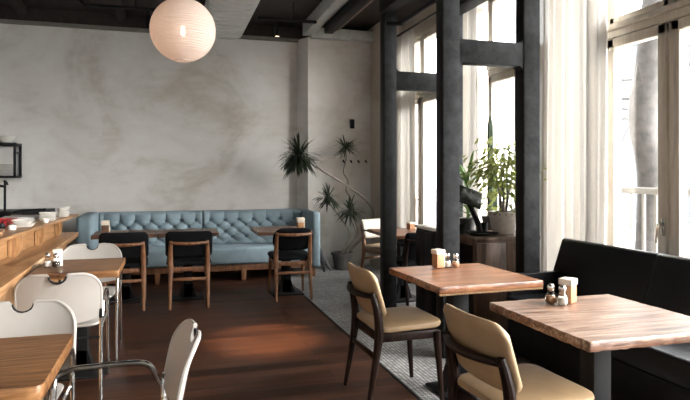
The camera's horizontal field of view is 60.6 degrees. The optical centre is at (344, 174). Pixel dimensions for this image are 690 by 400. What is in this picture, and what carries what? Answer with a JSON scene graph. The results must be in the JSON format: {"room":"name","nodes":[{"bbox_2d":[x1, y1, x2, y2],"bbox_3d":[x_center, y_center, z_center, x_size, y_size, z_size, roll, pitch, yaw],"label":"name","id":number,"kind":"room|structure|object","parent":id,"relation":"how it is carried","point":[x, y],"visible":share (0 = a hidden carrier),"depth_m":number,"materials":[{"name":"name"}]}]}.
{"room":"cafe","nodes":[
{"label":"cafe","id":0,"kind":"room"},
{"bbox_2d":[0,23,369,266],"bbox_3d":[-2.692,-0.340,8.459,7.650,3.440,0.550,0,0,-17],"label":"wall","id":1,"kind":"structure","parent":0,"point":[102,120],"depth_m":8.53,"materials":[{"name":"grey paint"}]},
{"bbox_2d":[0,142,21,177],"bbox_3d":[-4.712,-0.190,7.656,0.860,0.460,0.324,0,0,-17],"label":"wall shelf","id":2,"kind":"object","parent":1,"relation":"attached to","point":[14,144],"visible":1,"depth_m":7.62,"materials":[{"name":"grey metal"}]},
{"bbox_2d":[0,137,15,142],"bbox_3d":[-4.438,-0.451,7.717,0.240,0.070,0.240,0,0,-17],"label":"mixing bowl","id":3,"kind":"object","parent":2,"relation":"on","point":[2,139],"visible":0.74,"depth_m":7.65,"materials":[{"name":"white ceramic"}]},
{"bbox_2d":[0,19,297,42],"bbox_3d":[-3.529,-2.045,8.153,5.870,0.050,0.060,0,0,-17],"label":"trim","id":4,"kind":"structure","parent":1,"relation":"attached to","point":[2,21],"depth_m":8.17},
{"bbox_2d":[0,5,309,39],"bbox_3d":[-2.724,-2.160,8.569,7.650,0.200,0.320,0,0,-17],"label":"trim","id":5,"kind":"structure","parent":1,"relation":"attached to","point":[6,12],"depth_m":8.19,"materials":[{"name":"black wood"}]},
{"bbox_2d":[310,28,373,42],"bbox_3d":[-0.029,-2.107,8.889,1.000,0.145,0.140,0,0,-17],"label":"ceiling beam","id":6,"kind":"structure","parent":1,"relation":"attached to","point":[342,34],"depth_m":8.85,"materials":[{"name":"concrete"}]},
{"bbox_2d":[350,119,354,128],"bbox_3d":[0.113,-0.778,8.982,0.064,0.140,0.042,0,0,-17],"label":"wall speaker","id":7,"kind":"object","parent":1,"relation":"attached to","point":[352,121],"visible":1,"depth_m":8.97},
{"bbox_2d":[0,0,429,30],"bbox_3d":[-1.099,-2.320,3.090,7.650,0.120,11.750,0,0,-17],"label":"ceiling","id":8,"kind":"structure","parent":0,"point":[368,17],"depth_m":8.01,"materials":[{"name":"brown wood"}]},
{"bbox_2d":[6,0,26,13],"bbox_3d":[-2.707,-2.210,2.446,0.100,0.100,11.430,0,0,-17],"label":"ceiling beam","id":9,"kind":"structure","parent":8,"relation":"attached to","point":[18,6],"depth_m":7.62,"materials":[{"name":"black wood"}]},
{"bbox_2d":[78,0,155,11],"bbox_3d":[-2.522,-2.134,7.179,1.474,0.257,0.040,0,0,-17],"label":"track","id":10,"kind":"object","parent":8,"relation":"attached to","point":[81,1],"visible":0.64,"depth_m":7.10,"materials":[{"name":"black metal"}]},
{"bbox_2d":[145,11,150,28],"bbox_3d":[-2.406,-1.901,7.214,0.070,0.207,0.070,0,0,-17],"label":"spotlight","id":11,"kind":"object","parent":10,"relation":"attached to","point":[147,17],"visible":0.89,"depth_m":7.19,"materials":[{"name":"black metal"}]},
{"bbox_2d":[111,0,124,20],"bbox_3d":[-1.509,-2.210,2.802,0.100,0.100,11.430,0,0,-17],"label":"ceiling beam","id":12,"kind":"structure","parent":8,"relation":"attached to","point":[120,13],"depth_m":7.79,"materials":[{"name":"black wood"}]},
{"bbox_2d":[149,0,215,62],"bbox_3d":[-1.208,-1.554,4.400,0.478,1.413,0.478,0,0,25],"label":"paper lantern","id":13,"kind":"object","parent":8,"relation":"hanging from","point":[183,31],"visible":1,"depth_m":4.23,"materials":[{"name":"paper"}]},
{"bbox_2d":[204,0,259,38],"bbox_3d":[-0.922,-2.107,5.693,0.600,0.225,6.240,0,0,-17],"label":"duct","id":14,"kind":"object","parent":8,"relation":"attached to","point":[231,18],"visible":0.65,"depth_m":7.41,"materials":[{"name":"metal"}]},
{"bbox_2d":[257,2,316,23],"bbox_3d":[-0.752,-2.132,7.704,0.780,0.255,0.040,0,0,-17],"label":"track","id":15,"kind":"object","parent":8,"relation":"attached to","point":[258,17],"visible":1,"depth_m":7.70,"materials":[{"name":"black metal"}]},
{"bbox_2d":[274,20,279,36],"bbox_3d":[-0.881,-1.901,7.666,0.070,0.207,0.070,0,0,-17],"label":"spotlight","id":16,"kind":"object","parent":15,"relation":"attached to","point":[277,26],"visible":1,"depth_m":7.64,"materials":[{"name":"brown metal"}]},
{"bbox_2d":[303,0,348,35],"bbox_3d":[-0.107,-2.167,7.270,0.150,0.185,3.200,0,0,-17],"label":"ceiling beam","id":17,"kind":"structure","parent":8,"relation":"attached to","point":[326,9],"depth_m":7.78,"materials":[{"name":"concrete"}]},
{"bbox_2d":[324,0,370,33],"bbox_3d":[0.307,-2.110,6.454,0.120,0.260,3.800,0,0,-17],"label":"channel","id":18,"kind":"object","parent":8,"relation":"attached to","point":[351,7],"visible":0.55,"depth_m":7.43,"materials":[{"name":"black metal"}]},
{"bbox_2d":[337,0,373,30],"bbox_3d":[0.413,-2.120,6.537,0.110,0.120,3.900,0,0,-17],"label":"cable tray","id":19,"kind":"object","parent":18,"relation":"attached to","point":[371,1],"visible":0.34,"depth_m":7.57,"materials":[{"name":"black metal"}]},
{"bbox_2d":[57,265,548,399],"bbox_3d":[-1.099,1.440,3.090,7.650,0.120,11.750,0,0,-17],"label":"floor","id":20,"kind":"structure","parent":0,"point":[252,346],"depth_m":4.75,"materials":[{"name":"brown wood"}]},
{"bbox_2d":[0,208,54,214],"bbox_3d":[-4.956,0.917,7.391,2.300,0.925,0.690,0,0,-17],"label":"countertop","id":21,"kind":"structure","parent":20,"relation":"on","point":[47,209],"depth_m":7.37,"materials":[{"name":"black metal"}]},
{"bbox_2d":[0,180,21,214],"bbox_3d":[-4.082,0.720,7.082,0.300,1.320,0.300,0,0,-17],"label":"tap","id":22,"kind":"object","parent":21,"relation":"on","point":[4,181],"visible":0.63,"depth_m":7.07,"materials":[{"name":"grey metal"}]},
{"bbox_2d":[0,334,72,399],"bbox_3d":[-1.232,1.005,1.987,0.503,0.750,0.620,0,0,-17],"label":"table","id":23,"kind":"object","parent":20,"relation":"on","point":[29,365],"visible":1,"depth_m":1.98,"materials":[{"name":"brown wood"}]},
{"bbox_2d":[0,299,76,399],"bbox_3d":[-1.389,0.973,2.394,0.493,0.804,0.623,0,0,-15],"label":"metal chair","id":24,"kind":"object","parent":20,"relation":"on","point":[49,316],"visible":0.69,"depth_m":2.66,"materials":[{"name":"silver metal"}]},
{"bbox_2d":[0,214,77,304],"bbox_3d":[-2.521,0.901,3.518,1.068,0.957,5.780,0,0,-17],"label":"countertop","id":25,"kind":"structure","parent":20,"relation":"on","point":[23,250],"depth_m":4.46,"materials":[{"name":"brown wood"}]},
{"bbox_2d":[0,223,5,228],"bbox_3d":[-2.668,0.397,4.580,0.060,0.050,0.060,0,0,-17],"label":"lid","id":26,"kind":"object","parent":25,"relation":"on","point":[2,225],"visible":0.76,"depth_m":4.57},
{"bbox_2d":[0,218,16,226],"bbox_3d":[-2.993,0.397,4.849,0.440,0.050,0.440,0,0,-17],"label":"tray","id":27,"kind":"object","parent":25,"relation":"on","point":[7,221],"visible":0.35,"depth_m":4.93,"materials":[{"name":"plastic"}]},
{"bbox_2d":[8,225,15,229],"bbox_3d":[-2.572,0.405,4.557,0.060,0.035,0.060,0,0,-17],"label":"tub","id":28,"kind":"object","parent":25,"relation":"on","point":[10,227],"visible":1,"depth_m":4.53,"materials":[{"name":"white ceramic"}]},
{"bbox_2d":[1,215,39,220],"bbox_3d":[-3.024,0.405,5.518,0.320,0.035,0.260,0,0,-22],"label":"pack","id":29,"kind":"object","parent":25,"relation":"on","point":[35,217],"visible":0.42,"depth_m":5.45,"materials":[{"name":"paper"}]},
{"bbox_2d":[0,208,45,217],"bbox_3d":[-3.348,0.382,5.958,0.590,0.080,0.300,0,0,-22],"label":"frying pan","id":30,"kind":"object","parent":25,"relation":"on","point":[2,213],"visible":0.88,"depth_m":5.99,"materials":[{"name":"black metal"}]},
{"bbox_2d":[11,222,35,226],"bbox_3d":[-2.632,0.408,4.831,0.163,0.027,0.163,0,0,-17],"label":"square dish","id":31,"kind":"object","parent":25,"relation":"on","point":[32,223],"visible":0.76,"depth_m":4.77,"materials":[{"name":"white ceramic"}]},
{"bbox_2d":[11,219,34,223],"bbox_3d":[-2.632,0.381,4.831,0.163,0.027,0.163,0,0,-22],"label":"square dish","id":32,"kind":"object","parent":31,"relation":"on","point":[15,221],"visible":1,"depth_m":4.78,"materials":[{"name":"white ceramic"}]},
{"bbox_2d":[0,214,77,242],"bbox_3d":[-2.556,0.435,3.508,0.995,0.025,5.780,0,0,-17],"label":"shelf","id":33,"kind":"object","parent":25,"relation":"attached to","point":[19,232],"depth_m":4.68,"materials":[{"name":"brown wood"}]},
{"bbox_2d":[38,217,57,220],"bbox_3d":[-2.758,0.410,5.482,0.148,0.024,0.148,0,0,-17],"label":"square dish","id":34,"kind":"object","parent":25,"relation":"on","point":[55,218],"visible":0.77,"depth_m":5.43,"materials":[{"name":"white ceramic"}]},
{"bbox_2d":[39,214,56,217],"bbox_3d":[-2.758,0.385,5.482,0.148,0.024,0.148,0,0,-19],"label":"square dish","id":35,"kind":"object","parent":34,"relation":"on","point":[40,216],"visible":0.87,"depth_m":5.43,"materials":[{"name":"white ceramic"}]},
{"bbox_2d":[39,212,56,215],"bbox_3d":[-2.758,0.360,5.482,0.148,0.024,0.148,0,0,-22],"label":"square dish","id":36,"kind":"object","parent":35,"relation":"on","point":[40,213],"visible":1,"depth_m":5.43,"materials":[{"name":"white ceramic"}]},
{"bbox_2d":[57,214,69,216],"bbox_3d":[-2.858,0.410,5.995,0.113,0.023,0.113,0,0,-22],"label":"square dish","id":37,"kind":"object","parent":25,"relation":"on","point":[61,215],"visible":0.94,"depth_m":5.96,"materials":[{"name":"white ceramic"}]},
{"bbox_3d":[-2.858,0.386,5.995,0.113,0.023,0.113,0,0,-26],"label":"square dish","id":38,"kind":"object","parent":37,"relation":"on","visible":0},
{"bbox_3d":[-2.858,0.362,5.995,0.113,0.023,0.113,0,0,-29],"label":"square dish","id":39,"kind":"object","parent":38,"relation":"on","visible":0},
{"bbox_2d":[57,206,69,209],"bbox_3d":[-2.860,0.338,5.993,0.113,0.035,0.113,0,0,-33],"label":"square dish","id":40,"kind":"object","parent":39,"relation":"on","point":[66,207],"visible":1,"depth_m":5.96,"materials":[{"name":"white ceramic"}]},
{"bbox_2d":[14,272,109,399],"bbox_3d":[-1.760,0.973,3.702,0.493,0.804,0.623,0,0,-18],"label":"metal chair","id":41,"kind":"object","parent":20,"relation":"on","point":[83,292],"visible":0.73,"depth_m":3.49,"materials":[{"name":"silver metal"}]},
{"bbox_2d":[29,258,125,381],"bbox_3d":[-1.846,1.005,4.131,0.540,0.750,0.630,0,0,-17],"label":"table","id":42,"kind":"object","parent":20,"relation":"on","point":[100,267],"visible":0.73,"depth_m":4.07,"materials":[{"name":"brown wood"}]},
{"bbox_2d":[43,253,51,266],"bbox_3d":[-2.027,0.578,4.020,0.053,0.097,0.052,0,0,-17],"label":"salt shaker","id":43,"kind":"object","parent":42,"relation":"on","point":[47,255],"visible":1,"depth_m":4.01,"materials":[{"name":"clear glass"}]},
{"bbox_2d":[52,253,59,267],"bbox_3d":[-1.964,0.578,4.012,0.053,0.097,0.052,0,0,-17],"label":"pepper shaker","id":44,"kind":"object","parent":42,"relation":"on","point":[55,264],"visible":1,"depth_m":4.00,"materials":[{"name":"clear glass"}]},
{"bbox_2d":[52,248,62,265],"bbox_3d":[-1.984,0.569,4.074,0.062,0.115,0.060,0,0,-28],"label":"napkin holder","id":45,"kind":"object","parent":42,"relation":"on","point":[59,251],"visible":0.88,"depth_m":4.06,"materials":[{"name":"white paper"}]},
{"bbox_2d":[58,243,121,358],"bbox_3d":[-2.021,0.973,4.632,0.493,0.804,0.623,0,0,-17],"label":"metal chair","id":46,"kind":"object","parent":20,"relation":"on","point":[103,250],"visible":0.44,"depth_m":4.87,"materials":[{"name":"silver metal"}]},
{"bbox_2d":[43,319,200,399],"bbox_3d":[-0.842,0.973,2.120,0.623,0.804,0.493,0,0,-21],"label":"metal chair","id":47,"kind":"object","parent":20,"relation":"on","point":[183,345],"visible":0.98,"depth_m":2.31,"materials":[{"name":"silver metal"}]},
{"bbox_2d":[99,232,148,312],"bbox_3d":[-2.302,0.981,6.165,0.476,0.802,0.570,0,0,-18],"label":"dining chair","id":48,"kind":"object","parent":20,"relation":"on","point":[134,246],"visible":0.65,"depth_m":6.00,"materials":[{"name":"brown wood"}]},
{"bbox_2d":[91,230,156,304],"bbox_3d":[-2.408,1.005,6.473,0.650,0.751,0.545,0,0,-17],"label":"table","id":49,"kind":"object","parent":20,"relation":"on","point":[128,296],"visible":0.56,"depth_m":6.43,"materials":[{"name":"brown wood"}]},
{"bbox_2d":[101,220,109,231],"bbox_3d":[-2.636,0.564,6.499,0.085,0.125,0.083,0,0,-17],"label":"napkin holder","id":50,"kind":"object","parent":49,"relation":"on","point":[105,224],"visible":1,"depth_m":6.46,"materials":[{"name":"white paper"}]},
{"bbox_2d":[157,228,218,301],"bbox_3d":[-1.768,1.005,6.636,0.659,0.751,0.535,0,0,-17],"label":"table","id":51,"kind":"object","parent":20,"relation":"on","point":[187,293],"visible":0.63,"depth_m":6.59,"materials":[{"name":"brown wood"}]},
{"bbox_2d":[165,231,212,309],"bbox_3d":[-1.669,0.981,6.311,0.476,0.802,0.570,0,0,-15],"label":"dining chair","id":52,"kind":"object","parent":20,"relation":"on","point":[182,248],"visible":1,"depth_m":6.12,"materials":[{"name":"brown wood"}]},
{"bbox_2d":[76,209,319,284],"bbox_3d":[-1.901,0.938,7.932,3.045,0.885,0.830,0,0,-17],"label":"banquette","id":53,"kind":"object","parent":20,"relation":"on","point":[236,248],"visible":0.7,"depth_m":7.95,"materials":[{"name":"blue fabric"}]},
{"bbox_2d":[98,210,201,245],"bbox_3d":[-2.621,0.729,8.009,1.329,0.462,0.273,0,0,-17],"label":"cushion","id":54,"kind":"object","parent":53,"relation":"on","point":[190,219],"depth_m":7.93,"materials":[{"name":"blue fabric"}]},
{"bbox_2d":[131,246,202,267],"bbox_3d":[-2.523,1.058,7.679,1.329,0.215,0.640,0,0,-17],"label":"seat cushion","id":55,"kind":"object","parent":53,"relation":"on","point":[157,258],"depth_m":7.41,"materials":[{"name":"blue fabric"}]},
{"bbox_2d":[202,209,301,243],"bbox_3d":[-1.309,0.729,8.398,1.393,0.462,0.273,0,0,-17],"label":"cushion","id":56,"kind":"object","parent":53,"relation":"on","point":[233,226],"depth_m":8.27,"materials":[{"name":"blue fabric"}]},
{"bbox_2d":[210,242,307,264],"bbox_3d":[-1.211,1.058,8.069,1.393,0.215,0.640,0,0,-17],"label":"seat cushion","id":57,"kind":"object","parent":53,"relation":"on","point":[223,253],"depth_m":7.73,"materials":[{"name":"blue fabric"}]},
{"bbox_2d":[250,226,312,296],"bbox_3d":[-0.755,1.005,6.905,0.624,0.750,0.673,0,0,-17],"label":"table","id":58,"kind":"object","parent":20,"relation":"on","point":[285,288],"visible":0.55,"depth_m":6.85,"materials":[{"name":"brown wood"}]},
{"bbox_2d":[296,217,304,227],"bbox_3d":[-0.511,0.556,6.754,0.085,0.140,0.083,0,0,-17],"label":"napkin holder","id":59,"kind":"object","parent":58,"relation":"on","point":[300,221],"visible":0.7,"depth_m":6.72,"materials":[{"name":"beige paper"}]},
{"bbox_2d":[267,228,312,301],"bbox_3d":[-0.620,0.981,6.694,0.460,0.802,0.583,0,0,-15],"label":"dining chair","id":60,"kind":"object","parent":20,"relation":"on","point":[289,243],"visible":1,"depth_m":6.52,"materials":[{"name":"brown wood"}]},
{"bbox_2d":[320,248,324,271],"bbox_3d":[-0.321,1.161,8.235,0.114,0.406,0.093,0,0,-17],"label":"umbrella","id":61,"kind":"object","parent":20,"relation":"on","point":[322,259],"visible":0.72,"depth_m":8.21,"materials":[{"name":"grey fabric"}]},
{"bbox_2d":[274,131,374,269],"bbox_3d":[-0.297,0.390,8.475,1.566,1.981,0.782,0,0,-17],"label":"dracaena plant","id":62,"kind":"object","parent":20,"relation":"on","point":[340,258],"visible":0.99,"depth_m":8.46,"materials":[{"name":"green plant"}]},
{"bbox_2d":[324,256,331,270],"bbox_3d":[-0.290,1.220,8.426,0.223,0.292,0.075,0,0,8],"label":"umbrella","id":63,"kind":"object","parent":20,"relation":"on","point":[327,264],"visible":0.53,"depth_m":8.39,"materials":[{"name":"grey fabric"}]},
{"bbox_2d":[292,284,421,399],"bbox_3d":[0.570,1.388,3.246,0.016,0.024,11.100,0,0,-17],"label":"trim","id":64,"kind":"structure","parent":20,"relation":"on","point":[347,334],"depth_m":4.24,"materials":[{"name":"black metal"}]},
{"bbox_2d":[360,218,379,267],"bbox_3d":[0.512,0.981,7.617,0.552,0.802,0.579,0,0,-37],"label":"armchair","id":65,"kind":"object","parent":20,"relation":"on","point":[366,224],"visible":0.41,"depth_m":7.63,"materials":[{"name":"brown wood"}]},
{"bbox_2d":[367,228,415,302],"bbox_3d":[0.640,1.005,6.563,0.560,0.750,0.820,0,0,-17],"label":"table","id":66,"kind":"object","parent":20,"relation":"on","point":[401,232],"visible":0.34,"depth_m":6.51,"materials":[{"name":"red wood"}]},
{"bbox_2d":[406,222,415,229],"bbox_3d":[0.760,0.584,6.797,0.085,0.085,0.083,0,0,-28],"label":"napkin holder","id":67,"kind":"object","parent":66,"relation":"on","point":[409,225],"visible":0.98,"depth_m":6.77,"materials":[{"name":"paper"}]},
{"bbox_2d":[343,262,443,399],"bbox_3d":[0.284,0.974,3.744,0.535,0.817,0.476,0,0,-18],"label":"dining chair","id":68,"kind":"object","parent":20,"relation":"on","point":[397,323],"visible":1,"depth_m":3.60,"materials":[{"name":"beige leather"}]},
{"bbox_2d":[397,232,415,305],"bbox_3d":[0.729,0.981,6.215,0.552,0.802,0.579,0,0,-25],"label":"armchair","id":69,"kind":"object","parent":20,"relation":"on","point":[408,258],"visible":0.2,"depth_m":5.96,"materials":[{"name":"black fabric"}]},
{"bbox_2d":[380,10,462,307],"bbox_3d":[0.786,-0.440,6.006,0.868,3.640,0.118,0,0,-17],"label":"steel frame","id":70,"kind":"object","parent":20,"relation":"on","point":[392,80],"visible":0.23,"depth_m":5.86,"materials":[{"name":"black metal"}]},
{"bbox_2d":[415,224,435,327],"bbox_3d":[0.825,0.924,5.413,0.230,0.912,0.410,0,0,-17],"label":"wall","id":71,"kind":"structure","parent":20,"relation":"on","point":[425,233],"depth_m":5.36,"materials":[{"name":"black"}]},
{"bbox_2d":[415,224,435,230],"bbox_3d":[0.825,0.481,5.413,0.230,0.027,0.410,0,0,-17],"label":"countertop","id":72,"kind":"structure","parent":71,"relation":"on","point":[432,227],"depth_m":5.40,"materials":[{"name":"white ceramic"}]},
{"bbox_2d":[460,185,482,232],"bbox_3d":[1.122,0.301,5.419,0.313,0.455,0.149,0,0,-2],"label":"tablet stand","id":73,"kind":"object","parent":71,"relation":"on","point":[472,198],"visible":0.75,"depth_m":5.40,"materials":[{"name":"black metal"}]},
{"bbox_2d":[460,151,493,229],"bbox_3d":[1.135,0.152,5.576,0.585,0.754,0.590,0,0,18],"label":"palm plant","id":74,"kind":"object","parent":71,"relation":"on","point":[470,224],"visible":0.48,"depth_m":5.56,"materials":[{"name":"green plant"}]},
{"bbox_2d":[460,134,546,233],"bbox_3d":[1.387,0.088,5.327,0.823,0.881,0.835,0,0,-17],"label":"ficus plant","id":75,"kind":"object","parent":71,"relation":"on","point":[503,221],"visible":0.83,"depth_m":5.25,"materials":[{"name":"green plant"}]},
{"bbox_2d":[389,263,542,399],"bbox_3d":[0.742,1.005,3.767,0.701,0.751,0.746,0,0,-18],"label":"table","id":76,"kind":"object","parent":20,"relation":"on","point":[456,284],"visible":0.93,"depth_m":3.66,"materials":[{"name":"brown wood"}]},
{"bbox_2d":[431,249,444,267],"bbox_3d":[0.633,0.566,4.006,0.072,0.122,0.070,0,0,-28],"label":"napkin holder","id":77,"kind":"object","parent":76,"relation":"on","point":[438,255],"visible":1,"depth_m":3.98,"materials":[{"name":"wood"}]},
{"bbox_2d":[445,253,450,266],"bbox_3d":[0.698,0.578,4.019,0.053,0.097,0.052,0,0,-17],"label":"salt shaker","id":78,"kind":"object","parent":76,"relation":"on","point":[447,255],"visible":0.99,"depth_m":4.00,"materials":[{"name":"clear glass"}]},
{"bbox_2d":[452,253,459,267],"bbox_3d":[0.753,0.578,4.010,0.053,0.097,0.052,0,0,-17],"label":"pepper shaker","id":79,"kind":"object","parent":76,"relation":"on","point":[455,264],"visible":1,"depth_m":4.00,"materials":[{"name":"clear glass"}]},
{"bbox_2d":[436,0,539,358],"bbox_3d":[1.123,-0.440,4.604,0.848,3.640,0.118,0,0,-17],"label":"steel frame","id":80,"kind":"object","parent":20,"relation":"on","point":[453,51],"visible":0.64,"depth_m":4.55,"materials":[{"name":"black metal"}]},
{"bbox_2d":[379,0,408,13],"bbox_3d":[0.590,-1.660,5.202,0.120,0.120,1.360,0,0,-17],"label":"steel beam","id":81,"kind":"structure","parent":80,"relation":"attached to","point":[385,6],"depth_m":5.64,"materials":[{"name":"grey metal"}]},
{"bbox_2d":[386,0,435,25],"bbox_3d":[0.650,-1.485,5.211,0.178,0.055,1.222,0,0,-17],"label":"pipe","id":82,"kind":"object","parent":81,"relation":"attached to","point":[430,3],"visible":1,"depth_m":5.48,"materials":[{"name":"grey metal"}]},
{"bbox_2d":[460,0,487,15],"bbox_3d":[1.228,-1.660,5.392,0.180,0.120,1.360,0,0,-17],"label":"steel beam","id":83,"kind":"structure","parent":80,"relation":"attached to","point":[465,5],"depth_m":5.54,"materials":[{"name":"grey metal"}]},
{"bbox_2d":[460,228,515,331],"bbox_3d":[1.287,0.955,5.438,0.640,0.850,0.805,0,0,-17],"label":"base cabinet","id":84,"kind":"object","parent":20,"relation":"on","point":[499,251],"visible":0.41,"depth_m":5.02,"materials":[{"name":"brown wood"}]},
{"bbox_2d":[468,231,498,235],"bbox_3d":[1.221,0.518,5.202,0.270,0.022,0.270,0,0,-17],"label":"round tray","id":85,"kind":"object","parent":84,"relation":"on","point":[473,233],"visible":1,"depth_m":5.24,"materials":[{"name":"black metal"}]},
{"bbox_2d":[481,222,487,230],"bbox_3d":[1.291,0.486,5.494,0.080,0.085,0.080,0,0,-17],"label":"cup","id":86,"kind":"object","parent":84,"relation":"on","point":[484,224],"visible":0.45,"depth_m":5.46,"materials":[{"name":"grey metal"}]},
{"bbox_2d":[481,116,497,229],"bbox_3d":[1.417,-0.021,5.719,0.190,1.100,0.190,0,0,-17],"label":"cactus","id":87,"kind":"object","parent":84,"relation":"on","point":[490,123],"visible":0.3,"depth_m":5.70,"materials":[{"name":"green plant"}]},
{"bbox_2d":[481,216,491,229],"bbox_3d":[1.417,0.464,5.719,0.190,0.130,0.190,0,0,-17],"label":"pot","id":88,"kind":"object","parent":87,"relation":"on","point":[484,218],"depth_m":5.65,"materials":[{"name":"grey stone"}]},
{"bbox_2d":[443,303,594,399],"bbox_3d":[0.712,0.974,2.513,0.535,0.817,0.476,0,0,-20],"label":"dining chair","id":89,"kind":"object","parent":20,"relation":"on","point":[482,347],"visible":1,"depth_m":2.41,"materials":[{"name":"beige leather"}]},
{"bbox_2d":[490,294,689,399],"bbox_3d":[1.157,1.004,2.674,0.717,0.751,0.737,0,0,-17],"label":"table","id":90,"kind":"object","parent":20,"relation":"on","point":[597,325],"visible":0.98,"depth_m":2.56,"materials":[{"name":"brown wood"},{"name":"dark metal"}]},
{"bbox_2d":[545,284,556,303],"bbox_3d":[1.005,0.578,2.880,0.053,0.097,0.052,0,0,-17],"label":"pepper shaker","id":91,"kind":"object","parent":90,"relation":"on","point":[550,299],"visible":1,"depth_m":2.87,"materials":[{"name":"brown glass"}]},
{"bbox_2d":[557,285,567,305],"bbox_3d":[1.049,0.578,2.846,0.053,0.097,0.052,0,0,-17],"label":"salt shaker","id":92,"kind":"object","parent":90,"relation":"on","point":[561,300],"visible":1,"depth_m":2.83,"materials":[{"name":"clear glass"}]},
{"bbox_2d":[558,277,577,303],"bbox_3d":[1.099,0.568,2.908,0.070,0.118,0.072,0,0,45],"label":"napkin holder","id":93,"kind":"object","parent":90,"relation":"on","point":[570,283],"visible":0.82,"depth_m":2.88,"materials":[{"name":"wood"}]},
{"bbox_2d":[505,238,689,399],"bbox_3d":[1.903,0.931,3.376,0.650,0.838,2.790,0,0,-17],"label":"leather bench","id":94,"kind":"object","parent":20,"relation":"on","point":[662,372],"visible":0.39,"depth_m":3.87,"materials":[{"name":"black leather"}]},
{"bbox_2d":[505,293,557,300],"bbox_3d":[1.586,1.002,4.184,0.500,0.155,0.880,0,0,-17],"label":"seat cushion","id":95,"kind":"object","parent":94,"relation":"on","point":[510,296],"depth_m":4.50,"materials":[{"name":"black leather"}]},
{"bbox_2d":[553,238,659,303],"bbox_3d":[1.858,0.726,4.311,0.205,0.428,0.970,0,0,-17],"label":"cushion","id":96,"kind":"object","parent":94,"relation":"on","point":[599,269],"depth_m":4.22,"materials":[{"name":"black leather"}]},
{"bbox_2d":[611,342,689,391],"bbox_3d":[1.842,1.002,3.318,0.500,0.155,0.915,0,0,-17],"label":"seat cushion","id":97,"kind":"object","parent":94,"relation":"on","point":[669,365],"depth_m":3.12,"materials":[{"name":"black leather"}]},
{"bbox_2d":[644,253,689,315],"bbox_3d":[2.127,0.726,3.403,0.205,0.428,0.915,0,0,-17],"label":"cushion","id":98,"kind":"object","parent":94,"relation":"on","point":[667,285],"depth_m":3.69,"materials":[{"name":"black leather"}]},
{"bbox_2d":[368,22,403,268],"bbox_3d":[0.595,-0.440,9.006,0.338,3.640,0.770,0,0,-17],"label":"wall","id":99,"kind":"structure","parent":0,"point":[375,45],"depth_m":8.87,"materials":[{"name":"beige paint"}]},
{"bbox_2d":[404,0,508,221],"bbox_3d":[2.443,-0.440,3.984,0.350,3.640,11.450,0,0,-17],"label":"wall","id":100,"kind":"structure","parent":0,"point":[483,24],"depth_m":7.04,"materials":[{"name":"beige paint"}]},
{"bbox_2d":[397,12,435,36],"bbox_3d":[1.921,-2.020,4.878,0.142,0.024,7.860,0,0,-17],"label":"curtain rod","id":101,"kind":"object","parent":100,"relation":"attached to","point":[434,13],"visible":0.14,"depth_m":7.88,"materials":[{"name":"black metal"}]},
{"bbox_2d":[397,29,415,227],"bbox_3d":[0.855,-0.320,8.340,0.102,3.360,0.618,0,0,-17],"label":"curtain","id":102,"kind":"object","parent":101,"relation":"hanging from","point":[406,179],"visible":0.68,"depth_m":8.23,"materials":[{"name":"white fabric"}]},
{"bbox_2d":[540,0,607,270],"bbox_3d":[1.847,-0.320,4.915,0.117,3.360,0.906,0,0,-17],"label":"curtain","id":103,"kind":"object","parent":101,"relation":"hanging from","point":[573,33],"visible":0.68,"depth_m":4.80,"materials":[{"name":"white fabric"}]},
{"bbox_2d":[415,24,435,223],"bbox_3d":[1.058,-0.440,8.053,0.191,3.040,1.280,0,0,-17],"label":"window","id":104,"kind":"structure","parent":100,"relation":"in","point":[425,41],"depth_m":7.97,"materials":[{"name":"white glass"}]},
{"bbox_2d":[477,0,515,231],"bbox_3d":[1.635,-0.440,6.107,0.191,3.040,1.780,0,0,-17],"label":"window","id":105,"kind":"structure","parent":100,"relation":"in","point":[496,75],"depth_m":6.28,"materials":[{"name":"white glass"}]},
{"bbox_2d":[463,7,477,227],"bbox_3d":[1.308,-0.320,6.731,0.107,3.360,0.766,0,0,-17],"label":"curtain","id":106,"kind":"object","parent":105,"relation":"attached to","point":[470,18],"visible":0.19,"depth_m":6.44,"materials":[{"name":"white fabric"}]},
{"bbox_2d":[607,0,689,256],"bbox_3d":[2.164,-0.440,4.324,0.191,3.040,1.820,0,0,-17],"label":"window","id":107,"kind":"structure","parent":100,"relation":"in","point":[668,21],"depth_m":4.07,"materials":[{"name":"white glass"}]},
{"label":"outside","id":108,"kind":"structure","parent":0,"visible":0},
{"bbox_2d":[501,189,689,257],"bbox_3d":[27.668,1.655,18.637,56.350,0.150,100.000,0,0,-17],"label":"ground","id":109,"kind":"structure","parent":108,"point":[626,221],"depth_m":16.21,"materials":[{"name":"white"}]},
{"bbox_2d":[498,185,689,252],"bbox_3d":[2.772,0.850,5.777,0.060,1.460,7.500,0,0,-17],"label":"railing","id":110,"kind":"object","parent":109,"relation":"on","point":[630,190],"visible":0.06,"depth_m":5.59,"materials":[{"name":"white metal"}]},
{"bbox_2d":[621,0,689,251],"bbox_3d":[3.805,-1.667,7.352,2.319,6.514,2.638,0,0,10],"label":"tree","id":111,"kind":"object","parent":109,"relation":"on","point":[642,119],"visible":0.44,"depth_m":7.11,"materials":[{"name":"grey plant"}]},
{"bbox_2d":[621,29,689,223],"bbox_3d":[13.950,-2.070,19.784,6.800,7.300,16.600,0,0,-17],"label":"building","id":112,"kind":"structure","parent":109,"relation":"on","point":[628,54],"depth_m":21.47,"materials":[{"name":"white glass"}]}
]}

